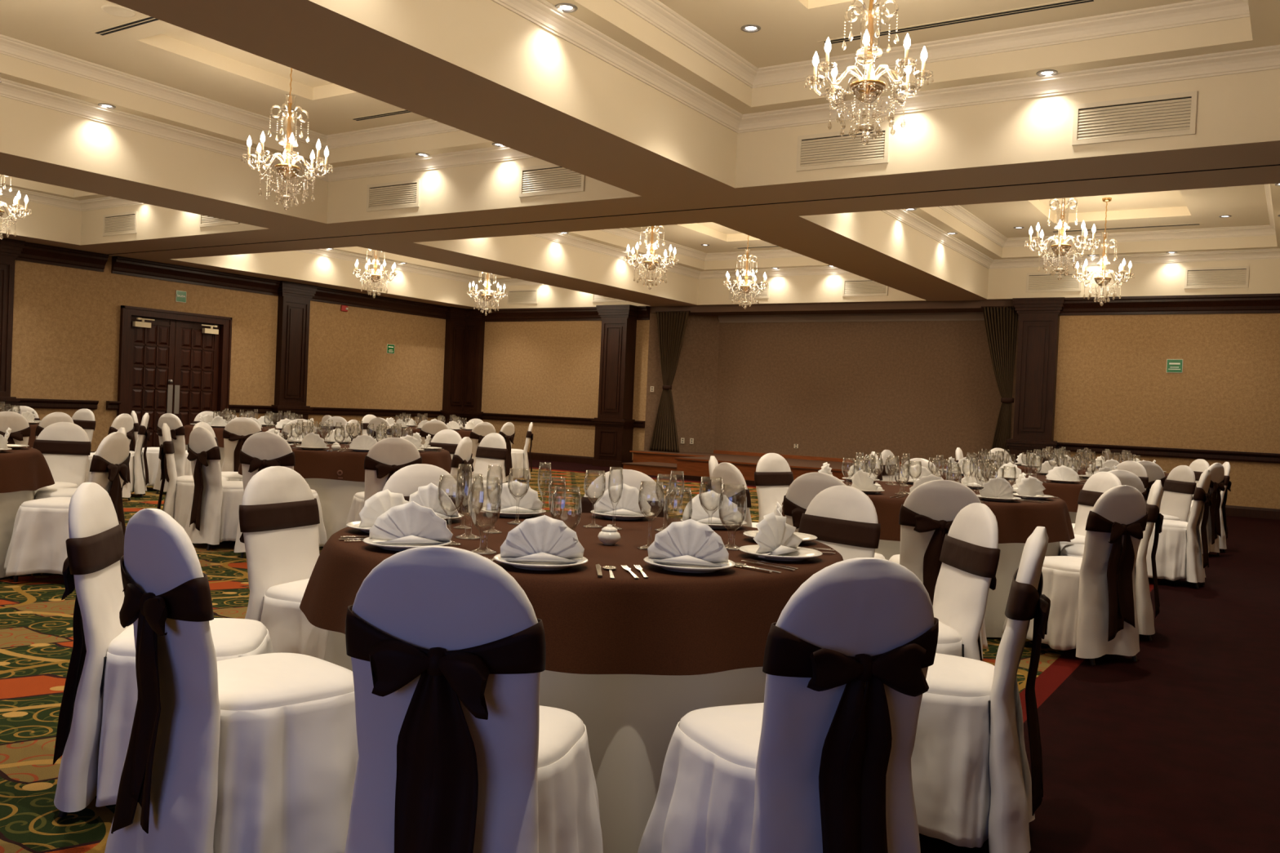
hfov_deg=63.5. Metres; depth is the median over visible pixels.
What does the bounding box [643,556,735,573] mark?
dinner plate
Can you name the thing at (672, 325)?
stage curtain
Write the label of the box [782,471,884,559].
banquet chair
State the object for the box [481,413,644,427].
trim
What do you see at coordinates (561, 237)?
trim
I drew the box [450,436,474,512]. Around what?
banquet chair
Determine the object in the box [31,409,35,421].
napkin
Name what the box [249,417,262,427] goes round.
napkin
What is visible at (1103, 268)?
crystal chandelier
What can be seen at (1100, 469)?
napkin
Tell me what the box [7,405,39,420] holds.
banquet chair
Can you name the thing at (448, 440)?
banquet chair
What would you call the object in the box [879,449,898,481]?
banquet chair
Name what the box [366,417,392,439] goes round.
banquet chair
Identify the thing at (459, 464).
champagne flute
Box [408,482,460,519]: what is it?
napkin
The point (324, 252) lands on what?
trim
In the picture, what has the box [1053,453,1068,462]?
napkin
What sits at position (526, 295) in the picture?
ceiling vent
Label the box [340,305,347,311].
fire alarm strobe
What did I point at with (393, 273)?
crystal chandelier
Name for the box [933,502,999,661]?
banquet chair
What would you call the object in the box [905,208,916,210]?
recessed light
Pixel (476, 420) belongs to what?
banquet chair
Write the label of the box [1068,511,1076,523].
tablecloth
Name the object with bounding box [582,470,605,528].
wine glass
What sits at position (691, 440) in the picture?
wall outlet
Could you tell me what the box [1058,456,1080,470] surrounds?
napkin
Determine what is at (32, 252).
trim
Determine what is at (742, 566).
table knife
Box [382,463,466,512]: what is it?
banquet chair
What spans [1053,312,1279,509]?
wall
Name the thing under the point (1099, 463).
napkin
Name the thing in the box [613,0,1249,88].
trim
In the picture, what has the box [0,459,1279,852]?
floor
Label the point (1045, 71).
recessed light
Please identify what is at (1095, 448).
trim
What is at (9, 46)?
trim
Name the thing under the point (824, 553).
table knife
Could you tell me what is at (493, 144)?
recessed light
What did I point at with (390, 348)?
notice
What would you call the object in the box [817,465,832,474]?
napkin
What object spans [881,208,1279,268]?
trim
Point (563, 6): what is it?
recessed light
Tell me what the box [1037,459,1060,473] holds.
napkin
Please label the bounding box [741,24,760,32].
recessed light
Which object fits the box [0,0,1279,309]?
ceiling
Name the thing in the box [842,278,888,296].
ceiling vent
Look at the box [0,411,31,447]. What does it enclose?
banquet chair
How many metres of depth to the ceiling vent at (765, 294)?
19.61 m
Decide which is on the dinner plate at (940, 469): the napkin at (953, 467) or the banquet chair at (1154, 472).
the napkin at (953, 467)
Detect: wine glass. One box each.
[437,475,464,545]
[506,467,528,524]
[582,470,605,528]
[637,481,664,549]
[654,474,676,531]
[698,476,723,523]
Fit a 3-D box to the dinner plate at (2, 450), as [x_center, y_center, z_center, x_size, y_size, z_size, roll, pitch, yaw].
[-4.070,0.146,6.453,0.262,0.022,0.262,3,1,33]
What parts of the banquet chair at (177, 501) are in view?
sash, seat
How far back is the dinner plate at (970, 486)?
7.01 m
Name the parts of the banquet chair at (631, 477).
sash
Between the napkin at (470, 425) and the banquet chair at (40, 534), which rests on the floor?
the banquet chair at (40, 534)
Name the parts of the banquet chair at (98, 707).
leg, sash, seat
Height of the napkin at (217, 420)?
0.130 m
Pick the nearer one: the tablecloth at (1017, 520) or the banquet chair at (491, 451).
the tablecloth at (1017, 520)
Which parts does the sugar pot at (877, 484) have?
pot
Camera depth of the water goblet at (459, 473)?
3.39 m
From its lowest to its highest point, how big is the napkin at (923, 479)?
0.130 m
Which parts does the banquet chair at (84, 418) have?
sash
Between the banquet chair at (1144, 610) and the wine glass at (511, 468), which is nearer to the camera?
the wine glass at (511, 468)
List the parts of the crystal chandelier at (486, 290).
lamp shade, stem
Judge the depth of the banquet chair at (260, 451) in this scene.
7.50 m
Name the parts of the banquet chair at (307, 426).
sash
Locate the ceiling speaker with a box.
[101,4,135,17]
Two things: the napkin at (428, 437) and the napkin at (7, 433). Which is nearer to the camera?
the napkin at (7, 433)
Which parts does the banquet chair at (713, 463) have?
seat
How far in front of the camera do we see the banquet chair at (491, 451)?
9.56 m
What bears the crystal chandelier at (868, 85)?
hanging from the ceiling
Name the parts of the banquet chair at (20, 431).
sash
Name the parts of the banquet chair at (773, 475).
sash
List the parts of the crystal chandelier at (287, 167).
flame bulb, flame bulb, flame bulb, arm, arm, arm, lamp shade, stem, arm, chain, flame bulb, arm, arm, arm, flame bulb, flame bulb, flame bulb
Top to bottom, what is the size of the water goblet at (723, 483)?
0.212 m
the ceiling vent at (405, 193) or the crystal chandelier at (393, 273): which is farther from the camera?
the crystal chandelier at (393, 273)
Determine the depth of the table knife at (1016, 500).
6.06 m
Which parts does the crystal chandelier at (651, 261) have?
lamp shade, stem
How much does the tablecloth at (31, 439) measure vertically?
0.244 m
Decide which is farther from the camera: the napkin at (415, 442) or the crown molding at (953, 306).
the crown molding at (953, 306)
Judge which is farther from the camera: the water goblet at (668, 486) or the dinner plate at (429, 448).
the dinner plate at (429, 448)
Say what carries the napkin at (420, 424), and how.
on the dinner plate
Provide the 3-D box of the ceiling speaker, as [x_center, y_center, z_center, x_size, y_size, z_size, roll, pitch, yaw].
[-4.190,-3.338,8.309,0.250,0.010,0.250,3,1,33]
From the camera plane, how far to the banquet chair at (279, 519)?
3.93 m
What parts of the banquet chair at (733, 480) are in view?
sash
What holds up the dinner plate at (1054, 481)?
on the tablecloth at (1068, 492)
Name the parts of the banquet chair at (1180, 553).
seat, leg, sash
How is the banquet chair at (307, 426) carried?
on the floor
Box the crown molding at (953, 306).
[649,299,1013,315]
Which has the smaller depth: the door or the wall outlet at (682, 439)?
the door
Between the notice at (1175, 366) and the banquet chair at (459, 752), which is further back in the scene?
the notice at (1175, 366)
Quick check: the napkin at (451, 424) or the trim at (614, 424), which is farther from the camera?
the trim at (614, 424)
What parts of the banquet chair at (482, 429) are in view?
sash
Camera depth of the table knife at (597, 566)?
2.79 m
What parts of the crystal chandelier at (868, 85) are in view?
flame bulb, flame bulb, flame bulb, arm, arm, arm, arm, flame bulb, lamp shade, stem, flame bulb, arm, arm, arm, flame bulb, flame bulb, flame bulb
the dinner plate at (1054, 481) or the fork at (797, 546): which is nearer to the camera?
the fork at (797, 546)
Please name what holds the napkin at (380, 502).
on the dinner plate at (355, 525)
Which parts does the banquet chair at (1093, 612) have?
seat, leg, sash, leg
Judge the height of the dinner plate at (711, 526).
0.022 m
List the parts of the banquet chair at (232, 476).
seat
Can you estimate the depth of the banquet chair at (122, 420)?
10.85 m
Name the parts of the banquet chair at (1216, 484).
sash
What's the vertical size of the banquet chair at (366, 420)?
0.932 m
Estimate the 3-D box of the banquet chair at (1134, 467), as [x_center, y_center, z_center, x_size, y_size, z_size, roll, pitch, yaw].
[4.325,0.778,9.518,0.624,0.932,0.592,2,1,-26]
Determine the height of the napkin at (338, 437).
0.130 m
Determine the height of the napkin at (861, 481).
0.130 m
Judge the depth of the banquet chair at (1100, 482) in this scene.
7.00 m
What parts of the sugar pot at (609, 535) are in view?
pot, lid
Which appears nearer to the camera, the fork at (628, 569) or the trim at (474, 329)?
the fork at (628, 569)
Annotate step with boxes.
[622,462,676,477]
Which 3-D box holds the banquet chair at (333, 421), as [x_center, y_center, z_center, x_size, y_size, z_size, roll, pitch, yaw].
[-4.214,0.329,13.889,0.598,0.932,0.642,3,1,14]
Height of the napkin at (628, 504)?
0.130 m
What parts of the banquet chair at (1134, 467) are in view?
sash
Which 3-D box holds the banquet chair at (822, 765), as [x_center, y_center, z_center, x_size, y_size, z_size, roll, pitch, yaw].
[0.351,0.731,2.410,0.582,0.932,0.629,2,1,-22]
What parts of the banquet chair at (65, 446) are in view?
seat, sash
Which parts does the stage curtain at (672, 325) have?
rod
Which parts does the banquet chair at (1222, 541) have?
sash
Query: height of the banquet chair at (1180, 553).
0.932 m
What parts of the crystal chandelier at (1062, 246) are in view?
flame bulb, flame bulb, arm, arm, arm, flame bulb, lamp shade, stem, arm, arm, arm, flame bulb, flame bulb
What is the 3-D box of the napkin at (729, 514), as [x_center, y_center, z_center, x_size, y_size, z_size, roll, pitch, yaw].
[0.284,0.315,4.021,0.234,0.130,0.104,2,1,-13]
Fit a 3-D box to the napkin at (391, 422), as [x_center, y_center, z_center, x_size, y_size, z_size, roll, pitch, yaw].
[-3.851,-0.078,16.081,0.085,0.130,0.232,3,1,20]
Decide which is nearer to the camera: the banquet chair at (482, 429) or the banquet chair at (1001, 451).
the banquet chair at (1001, 451)
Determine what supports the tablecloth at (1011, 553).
on the banquet table
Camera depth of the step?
19.02 m
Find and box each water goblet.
[455,473,484,538]
[469,476,501,554]
[551,485,581,529]
[663,486,692,526]
[718,483,746,550]
[841,457,855,486]
[894,463,909,494]
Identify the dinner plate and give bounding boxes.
[0,448,12,452]
[6,444,29,448]
[27,422,39,424]
[209,425,225,427]
[285,440,302,443]
[296,445,328,449]
[324,440,351,444]
[346,520,369,533]
[347,448,369,451]
[362,537,452,551]
[420,446,441,450]
[442,513,463,521]
[480,506,546,517]
[493,554,588,570]
[590,510,654,519]
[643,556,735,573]
[680,518,746,528]
[738,544,822,561]
[742,530,817,543]
[841,477,879,481]
[861,489,884,493]
[897,479,914,484]
[937,468,959,472]
[951,471,964,475]
[964,484,983,488]
[976,494,1021,502]
[992,475,1026,479]
[1013,493,1053,499]
[1021,464,1039,467]
[1045,478,1080,483]
[1078,475,1089,478]
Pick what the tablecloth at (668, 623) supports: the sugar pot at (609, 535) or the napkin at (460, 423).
the sugar pot at (609, 535)
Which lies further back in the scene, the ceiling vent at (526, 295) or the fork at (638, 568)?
the ceiling vent at (526, 295)
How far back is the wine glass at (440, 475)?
3.21 m
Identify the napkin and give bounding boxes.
[0,434,8,448]
[4,427,11,448]
[21,410,34,422]
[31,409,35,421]
[199,413,214,423]
[199,414,204,422]
[210,415,226,426]
[224,414,238,423]
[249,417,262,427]
[257,415,273,424]
[266,427,283,436]
[275,417,291,428]
[287,427,304,442]
[300,432,327,448]
[324,428,351,441]
[349,434,377,449]
[359,488,408,531]
[368,501,453,544]
[374,430,388,441]
[388,417,395,425]
[395,418,406,426]
[400,435,421,448]
[403,417,416,425]
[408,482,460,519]
[413,432,422,445]
[417,419,427,427]
[420,434,431,448]
[446,420,459,429]
[456,419,463,427]
[464,421,475,429]
[485,480,542,513]
[500,515,584,563]
[594,483,650,515]
[647,519,728,567]
[682,490,743,524]
[753,511,802,557]
[756,502,782,533]
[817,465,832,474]
[821,462,832,475]
[847,462,877,480]
[850,469,878,490]
[899,464,932,481]
[909,474,943,493]
[947,456,959,471]
[955,456,978,469]
[960,458,973,473]
[960,467,989,486]
[978,476,1013,498]
[991,457,1015,471]
[995,462,1022,477]
[1012,472,1026,491]
[1015,475,1045,497]
[1016,453,1027,463]
[1025,453,1040,462]
[1027,454,1041,466]
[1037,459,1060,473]
[1045,465,1079,480]
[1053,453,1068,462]
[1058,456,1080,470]
[1081,462,1097,476]
[1093,455,1106,466]
[1093,466,1111,474]
[1099,458,1119,469]
[1111,465,1117,470]
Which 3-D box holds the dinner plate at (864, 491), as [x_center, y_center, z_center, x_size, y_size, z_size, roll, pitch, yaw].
[1.337,0.386,6.217,0.262,0.022,0.262,3,1,33]
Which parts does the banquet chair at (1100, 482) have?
seat, sash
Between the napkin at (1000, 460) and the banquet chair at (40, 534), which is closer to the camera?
the banquet chair at (40, 534)
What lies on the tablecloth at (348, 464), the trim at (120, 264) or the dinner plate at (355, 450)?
the dinner plate at (355, 450)
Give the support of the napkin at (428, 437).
on the dinner plate at (429, 448)
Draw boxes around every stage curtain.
[648,311,690,453]
[981,306,1017,454]
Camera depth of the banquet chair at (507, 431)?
15.31 m
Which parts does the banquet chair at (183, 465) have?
sash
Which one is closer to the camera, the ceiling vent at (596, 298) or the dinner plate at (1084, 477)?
the dinner plate at (1084, 477)
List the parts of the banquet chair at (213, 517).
sash, seat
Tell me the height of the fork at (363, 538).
0.005 m
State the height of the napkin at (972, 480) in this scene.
0.130 m
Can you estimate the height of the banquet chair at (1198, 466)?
0.932 m
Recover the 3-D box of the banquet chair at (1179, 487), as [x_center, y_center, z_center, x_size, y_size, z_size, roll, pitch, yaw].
[4.461,0.794,8.995,0.642,0.932,0.598,2,1,-5]
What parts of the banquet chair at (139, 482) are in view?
sash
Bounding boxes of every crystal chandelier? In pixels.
[0,173,31,238]
[240,67,333,210]
[352,248,397,297]
[466,271,506,315]
[622,225,678,289]
[723,235,768,309]
[804,0,933,145]
[1024,197,1098,279]
[1072,197,1134,306]
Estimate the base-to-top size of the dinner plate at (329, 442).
0.022 m
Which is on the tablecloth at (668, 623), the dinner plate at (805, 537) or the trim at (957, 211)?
the dinner plate at (805, 537)
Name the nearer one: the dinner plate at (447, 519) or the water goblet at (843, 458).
the dinner plate at (447, 519)
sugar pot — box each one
[331,442,341,450]
[597,524,620,545]
[874,482,882,493]
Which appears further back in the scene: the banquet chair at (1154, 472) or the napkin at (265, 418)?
the napkin at (265, 418)
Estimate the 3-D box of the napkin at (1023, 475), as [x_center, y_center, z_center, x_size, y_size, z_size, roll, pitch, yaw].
[2.465,0.362,6.734,0.104,0.130,0.234,2,1,-5]
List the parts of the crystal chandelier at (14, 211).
arm, flame bulb, flame bulb, flame bulb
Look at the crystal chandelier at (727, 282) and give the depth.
16.98 m
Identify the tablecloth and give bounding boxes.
[0,447,54,493]
[0,490,35,577]
[27,422,39,447]
[183,424,329,447]
[185,444,224,468]
[238,442,452,481]
[299,511,843,675]
[304,478,364,540]
[323,631,766,852]
[391,426,471,438]
[782,480,1075,543]
[875,539,1060,637]
[938,470,1088,512]
[1017,465,1168,492]
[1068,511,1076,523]
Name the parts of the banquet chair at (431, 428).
sash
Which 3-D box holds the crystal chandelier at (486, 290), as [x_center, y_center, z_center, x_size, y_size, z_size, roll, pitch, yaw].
[-2.931,-2.876,19.875,0.728,1.490,0.730,2,1,-24]
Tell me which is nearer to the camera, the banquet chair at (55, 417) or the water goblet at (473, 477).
the water goblet at (473, 477)
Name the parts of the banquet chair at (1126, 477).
sash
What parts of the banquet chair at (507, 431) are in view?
sash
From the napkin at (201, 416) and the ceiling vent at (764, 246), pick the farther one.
the ceiling vent at (764, 246)
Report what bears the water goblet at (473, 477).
on the tablecloth at (668, 623)
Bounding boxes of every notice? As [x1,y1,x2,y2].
[386,343,394,353]
[1166,359,1182,373]
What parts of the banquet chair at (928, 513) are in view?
seat, sash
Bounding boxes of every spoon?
[602,565,616,578]
[734,562,781,573]
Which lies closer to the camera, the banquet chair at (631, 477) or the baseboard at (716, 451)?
the banquet chair at (631, 477)
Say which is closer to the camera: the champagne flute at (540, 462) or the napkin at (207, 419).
the champagne flute at (540, 462)
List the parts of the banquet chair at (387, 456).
seat, sash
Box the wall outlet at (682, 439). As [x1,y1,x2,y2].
[680,437,684,443]
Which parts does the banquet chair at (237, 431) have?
sash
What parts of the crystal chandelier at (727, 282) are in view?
lamp shade, stem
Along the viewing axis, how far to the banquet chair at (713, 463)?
6.63 m
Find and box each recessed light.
[97,102,115,108]
[415,152,429,156]
[492,142,502,146]
[555,3,577,13]
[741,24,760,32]
[895,88,915,94]
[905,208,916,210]
[1035,69,1057,76]
[1218,214,1231,217]
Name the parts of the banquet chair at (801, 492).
sash, seat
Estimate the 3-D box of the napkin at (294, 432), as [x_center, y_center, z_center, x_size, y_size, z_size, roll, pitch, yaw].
[-3.084,0.074,9.333,0.085,0.130,0.232,3,1,24]
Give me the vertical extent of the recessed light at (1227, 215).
0.018 m
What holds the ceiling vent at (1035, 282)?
in the ceiling
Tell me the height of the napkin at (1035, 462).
0.130 m
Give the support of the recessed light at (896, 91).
in the ceiling
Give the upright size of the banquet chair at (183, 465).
0.932 m
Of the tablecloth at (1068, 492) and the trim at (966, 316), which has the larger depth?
the trim at (966, 316)
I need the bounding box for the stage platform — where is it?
[629,450,902,484]
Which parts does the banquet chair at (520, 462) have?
seat, sash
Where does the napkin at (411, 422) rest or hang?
on the dinner plate
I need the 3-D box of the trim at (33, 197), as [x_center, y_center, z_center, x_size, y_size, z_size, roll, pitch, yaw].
[-8.574,-3.214,11.024,4.350,0.135,7.700,3,1,33]
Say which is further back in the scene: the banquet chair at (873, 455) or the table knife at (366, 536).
the banquet chair at (873, 455)
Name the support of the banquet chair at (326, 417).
on the floor
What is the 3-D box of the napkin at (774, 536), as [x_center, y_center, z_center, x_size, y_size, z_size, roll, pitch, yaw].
[0.439,0.335,3.242,0.104,0.130,0.234,3,1,32]
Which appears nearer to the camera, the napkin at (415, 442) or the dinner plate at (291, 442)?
the napkin at (415, 442)
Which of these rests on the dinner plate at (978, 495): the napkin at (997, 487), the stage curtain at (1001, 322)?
the napkin at (997, 487)
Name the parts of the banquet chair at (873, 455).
sash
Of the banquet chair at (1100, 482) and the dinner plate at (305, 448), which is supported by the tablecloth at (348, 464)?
the dinner plate at (305, 448)
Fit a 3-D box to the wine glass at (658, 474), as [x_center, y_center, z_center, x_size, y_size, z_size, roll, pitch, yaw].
[0.095,0.282,3.827,0.081,0.208,0.081,3,1,33]
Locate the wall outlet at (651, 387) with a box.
[649,386,653,391]
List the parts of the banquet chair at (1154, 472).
sash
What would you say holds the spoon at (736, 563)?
on the tablecloth at (668, 623)
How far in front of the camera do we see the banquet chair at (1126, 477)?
7.36 m
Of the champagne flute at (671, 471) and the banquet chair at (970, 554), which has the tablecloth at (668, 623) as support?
the champagne flute at (671, 471)
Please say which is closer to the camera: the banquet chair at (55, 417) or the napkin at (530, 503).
the napkin at (530, 503)
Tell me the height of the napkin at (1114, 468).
0.130 m
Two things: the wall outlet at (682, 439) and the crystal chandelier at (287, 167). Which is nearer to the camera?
the crystal chandelier at (287, 167)
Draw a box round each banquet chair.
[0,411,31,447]
[3,431,130,582]
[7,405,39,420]
[32,422,91,493]
[34,427,126,532]
[35,412,74,439]
[53,482,273,817]
[71,408,96,443]
[84,413,134,500]
[95,413,150,497]
[104,508,358,852]
[130,410,159,486]
[153,413,192,493]
[157,422,230,529]
[184,426,244,550]
[192,411,220,423]
[192,422,242,480]
[221,417,262,471]
[234,431,327,558]
[239,466,329,659]
[280,418,317,439]
[320,415,331,426]
[321,416,346,431]
[342,419,360,443]
[344,546,603,852]
[346,437,422,527]
[360,414,376,435]
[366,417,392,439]
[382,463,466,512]
[419,420,448,444]
[429,429,462,459]
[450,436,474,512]
[464,418,483,426]
[466,432,507,512]
[469,422,496,479]
[498,422,515,484]
[511,422,533,482]
[578,469,667,517]
[637,557,938,852]
[705,455,758,528]
[709,462,751,527]
[754,453,793,523]
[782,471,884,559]
[798,485,880,560]
[870,451,882,480]
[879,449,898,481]
[888,480,988,659]
[897,457,942,482]
[911,526,1050,852]
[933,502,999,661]
[955,447,963,462]
[985,448,1012,471]
[1001,485,1147,665]
[1059,471,1121,551]
[1060,480,1164,640]
[1071,470,1146,532]
[1116,461,1148,489]
[1137,461,1166,512]
[1146,469,1213,588]
[1159,465,1196,522]
[1186,462,1225,555]
[1189,458,1209,500]
[1191,462,1231,552]
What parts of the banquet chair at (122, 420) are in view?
seat, sash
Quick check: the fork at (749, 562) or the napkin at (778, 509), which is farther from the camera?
the napkin at (778, 509)
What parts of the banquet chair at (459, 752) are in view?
sash, seat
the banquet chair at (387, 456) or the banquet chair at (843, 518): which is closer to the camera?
the banquet chair at (843, 518)
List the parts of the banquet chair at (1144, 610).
seat, leg, sash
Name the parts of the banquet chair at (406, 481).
sash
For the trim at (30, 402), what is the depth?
16.03 m
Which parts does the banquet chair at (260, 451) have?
sash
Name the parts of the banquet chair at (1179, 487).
seat, sash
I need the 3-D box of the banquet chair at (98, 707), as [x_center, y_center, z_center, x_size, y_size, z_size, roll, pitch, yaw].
[-1.394,0.642,3.123,0.624,0.932,0.592,2,1,-12]
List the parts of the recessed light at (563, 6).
lamp glass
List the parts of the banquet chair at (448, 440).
sash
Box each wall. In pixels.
[10,255,445,451]
[481,320,649,460]
[644,312,719,453]
[714,320,1018,467]
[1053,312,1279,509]
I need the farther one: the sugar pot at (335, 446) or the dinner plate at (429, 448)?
the dinner plate at (429, 448)
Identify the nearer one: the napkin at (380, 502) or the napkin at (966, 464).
the napkin at (380, 502)
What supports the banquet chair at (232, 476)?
on the floor
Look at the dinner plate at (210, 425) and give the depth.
12.27 m
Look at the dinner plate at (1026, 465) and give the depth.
10.99 m
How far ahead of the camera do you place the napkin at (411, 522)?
3.11 m
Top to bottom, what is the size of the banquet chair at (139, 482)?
0.932 m
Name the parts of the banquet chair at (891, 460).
sash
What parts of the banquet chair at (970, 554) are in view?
seat, leg, sash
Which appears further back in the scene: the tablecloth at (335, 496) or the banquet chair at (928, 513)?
the tablecloth at (335, 496)
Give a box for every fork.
[338,537,364,539]
[621,565,639,578]
[634,564,648,577]
[741,560,795,570]
[745,558,798,568]
[797,546,830,549]
[811,548,834,551]
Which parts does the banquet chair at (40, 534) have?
leg, seat, sash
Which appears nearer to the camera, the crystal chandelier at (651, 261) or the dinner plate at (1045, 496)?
the dinner plate at (1045, 496)
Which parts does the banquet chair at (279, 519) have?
sash, seat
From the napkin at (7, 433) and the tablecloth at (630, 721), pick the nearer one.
the tablecloth at (630, 721)
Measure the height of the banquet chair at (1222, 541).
0.932 m
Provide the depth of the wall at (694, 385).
20.98 m
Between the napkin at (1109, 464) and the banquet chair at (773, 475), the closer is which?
the banquet chair at (773, 475)
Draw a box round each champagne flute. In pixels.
[453,463,471,528]
[484,465,502,533]
[537,462,551,493]
[548,476,565,518]
[608,467,622,529]
[668,471,684,521]
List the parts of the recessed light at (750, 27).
lamp glass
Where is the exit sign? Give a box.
[175,290,186,302]
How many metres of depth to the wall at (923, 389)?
19.35 m
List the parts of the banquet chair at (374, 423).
sash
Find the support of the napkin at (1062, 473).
on the dinner plate at (1054, 481)
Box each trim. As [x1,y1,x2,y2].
[0,34,461,149]
[0,77,535,182]
[0,185,145,211]
[0,237,25,412]
[14,241,109,271]
[15,398,120,409]
[111,256,448,319]
[228,404,441,417]
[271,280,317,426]
[296,248,543,286]
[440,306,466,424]
[462,308,485,426]
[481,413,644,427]
[484,306,649,321]
[491,0,1279,133]
[529,232,852,279]
[591,304,637,467]
[598,227,804,261]
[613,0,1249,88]
[718,311,1018,322]
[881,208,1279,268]
[938,183,1275,247]
[1056,442,1279,463]
[1060,293,1279,315]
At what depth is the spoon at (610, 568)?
2.84 m
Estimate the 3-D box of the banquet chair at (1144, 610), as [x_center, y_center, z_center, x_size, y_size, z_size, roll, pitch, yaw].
[2.811,0.770,6.240,0.624,0.932,0.592,3,1,25]
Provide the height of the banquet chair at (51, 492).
0.932 m
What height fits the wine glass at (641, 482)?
0.215 m
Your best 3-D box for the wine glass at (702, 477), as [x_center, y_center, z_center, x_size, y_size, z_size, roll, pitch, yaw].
[0.243,0.286,3.564,0.084,0.222,0.084,3,1,33]
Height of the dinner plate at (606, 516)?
0.022 m
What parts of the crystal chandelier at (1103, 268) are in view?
arm, lamp shade, stem, chain, arm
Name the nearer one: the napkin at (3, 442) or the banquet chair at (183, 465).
the napkin at (3, 442)
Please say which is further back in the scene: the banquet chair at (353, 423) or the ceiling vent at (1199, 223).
the ceiling vent at (1199, 223)
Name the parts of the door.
closer arm, push plate, push plate, closer arm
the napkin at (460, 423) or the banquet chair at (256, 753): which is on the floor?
the banquet chair at (256, 753)
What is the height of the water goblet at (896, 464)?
0.182 m
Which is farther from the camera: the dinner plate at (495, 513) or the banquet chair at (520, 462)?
the banquet chair at (520, 462)
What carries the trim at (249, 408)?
attached to the wall at (66, 331)
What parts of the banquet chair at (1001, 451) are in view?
sash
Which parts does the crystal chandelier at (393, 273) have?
lamp shade, stem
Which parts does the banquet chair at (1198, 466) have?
sash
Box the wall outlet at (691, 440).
[689,438,693,444]
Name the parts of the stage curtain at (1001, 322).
rod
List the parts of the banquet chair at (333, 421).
sash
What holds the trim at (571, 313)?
attached to the wall at (546, 368)
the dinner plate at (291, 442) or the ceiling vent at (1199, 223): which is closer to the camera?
the dinner plate at (291, 442)
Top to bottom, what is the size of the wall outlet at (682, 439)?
0.115 m
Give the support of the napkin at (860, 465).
on the dinner plate at (848, 479)
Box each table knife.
[340,535,369,537]
[595,564,602,577]
[733,565,772,573]
[821,551,832,554]
[1016,499,1041,502]
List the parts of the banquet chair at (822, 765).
seat, sash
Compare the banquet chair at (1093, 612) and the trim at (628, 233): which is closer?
the banquet chair at (1093, 612)
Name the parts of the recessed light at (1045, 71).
lamp glass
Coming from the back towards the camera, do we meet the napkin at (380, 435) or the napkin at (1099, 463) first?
the napkin at (1099, 463)
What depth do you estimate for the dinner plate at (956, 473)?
8.72 m
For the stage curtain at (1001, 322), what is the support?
hanging from the crown molding at (953, 306)
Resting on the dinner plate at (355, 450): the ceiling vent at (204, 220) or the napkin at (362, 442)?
the napkin at (362, 442)
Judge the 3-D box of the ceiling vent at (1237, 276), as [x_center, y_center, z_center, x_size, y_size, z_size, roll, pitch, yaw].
[8.608,-2.225,15.447,0.840,0.310,0.016,3,1,33]
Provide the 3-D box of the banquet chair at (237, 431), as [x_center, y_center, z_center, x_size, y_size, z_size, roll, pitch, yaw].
[-4.461,0.357,11.694,0.582,0.932,0.629,2,1,-13]
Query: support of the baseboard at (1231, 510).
attached to the wall at (1114, 386)
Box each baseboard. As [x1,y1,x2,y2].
[527,452,632,464]
[713,449,986,471]
[1222,505,1279,519]
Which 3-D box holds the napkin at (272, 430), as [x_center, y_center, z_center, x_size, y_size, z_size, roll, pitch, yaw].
[-3.161,0.078,8.942,0.104,0.130,0.251,3,1,13]
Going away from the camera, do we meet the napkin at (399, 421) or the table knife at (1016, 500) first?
the table knife at (1016, 500)
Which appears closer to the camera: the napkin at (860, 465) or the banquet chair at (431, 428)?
the napkin at (860, 465)
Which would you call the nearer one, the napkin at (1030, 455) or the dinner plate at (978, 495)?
the dinner plate at (978, 495)
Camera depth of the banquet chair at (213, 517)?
7.91 m
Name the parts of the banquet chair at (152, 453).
sash, seat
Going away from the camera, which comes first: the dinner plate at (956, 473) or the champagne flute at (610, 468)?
the champagne flute at (610, 468)
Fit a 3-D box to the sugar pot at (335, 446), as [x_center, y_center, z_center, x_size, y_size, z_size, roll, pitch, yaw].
[-2.481,0.159,8.440,0.076,0.066,0.076,3,1,33]
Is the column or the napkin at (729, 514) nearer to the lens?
the napkin at (729, 514)
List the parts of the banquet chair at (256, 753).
sash, seat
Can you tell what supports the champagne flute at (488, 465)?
on the tablecloth at (668, 623)
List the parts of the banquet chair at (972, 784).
seat, leg, sash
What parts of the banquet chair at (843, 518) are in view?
sash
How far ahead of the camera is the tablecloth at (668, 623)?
2.77 m
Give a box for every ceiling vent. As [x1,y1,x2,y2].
[88,15,160,36]
[102,211,137,235]
[199,214,239,226]
[347,109,412,121]
[366,178,420,211]
[506,288,537,303]
[518,164,585,197]
[591,293,626,302]
[728,281,769,298]
[733,245,777,248]
[795,125,889,171]
[817,0,1102,45]
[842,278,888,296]
[1026,271,1081,292]
[1048,222,1203,232]
[1071,90,1197,145]
[1183,266,1248,288]
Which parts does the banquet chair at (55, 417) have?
sash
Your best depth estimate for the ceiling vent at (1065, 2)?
7.71 m
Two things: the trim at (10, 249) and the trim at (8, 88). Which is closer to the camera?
the trim at (8, 88)
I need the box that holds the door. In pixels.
[116,305,232,451]
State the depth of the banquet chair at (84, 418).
12.17 m
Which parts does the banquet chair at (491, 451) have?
seat, sash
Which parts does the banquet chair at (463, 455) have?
sash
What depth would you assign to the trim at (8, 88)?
11.01 m
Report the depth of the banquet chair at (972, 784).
2.85 m
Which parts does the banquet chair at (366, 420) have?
sash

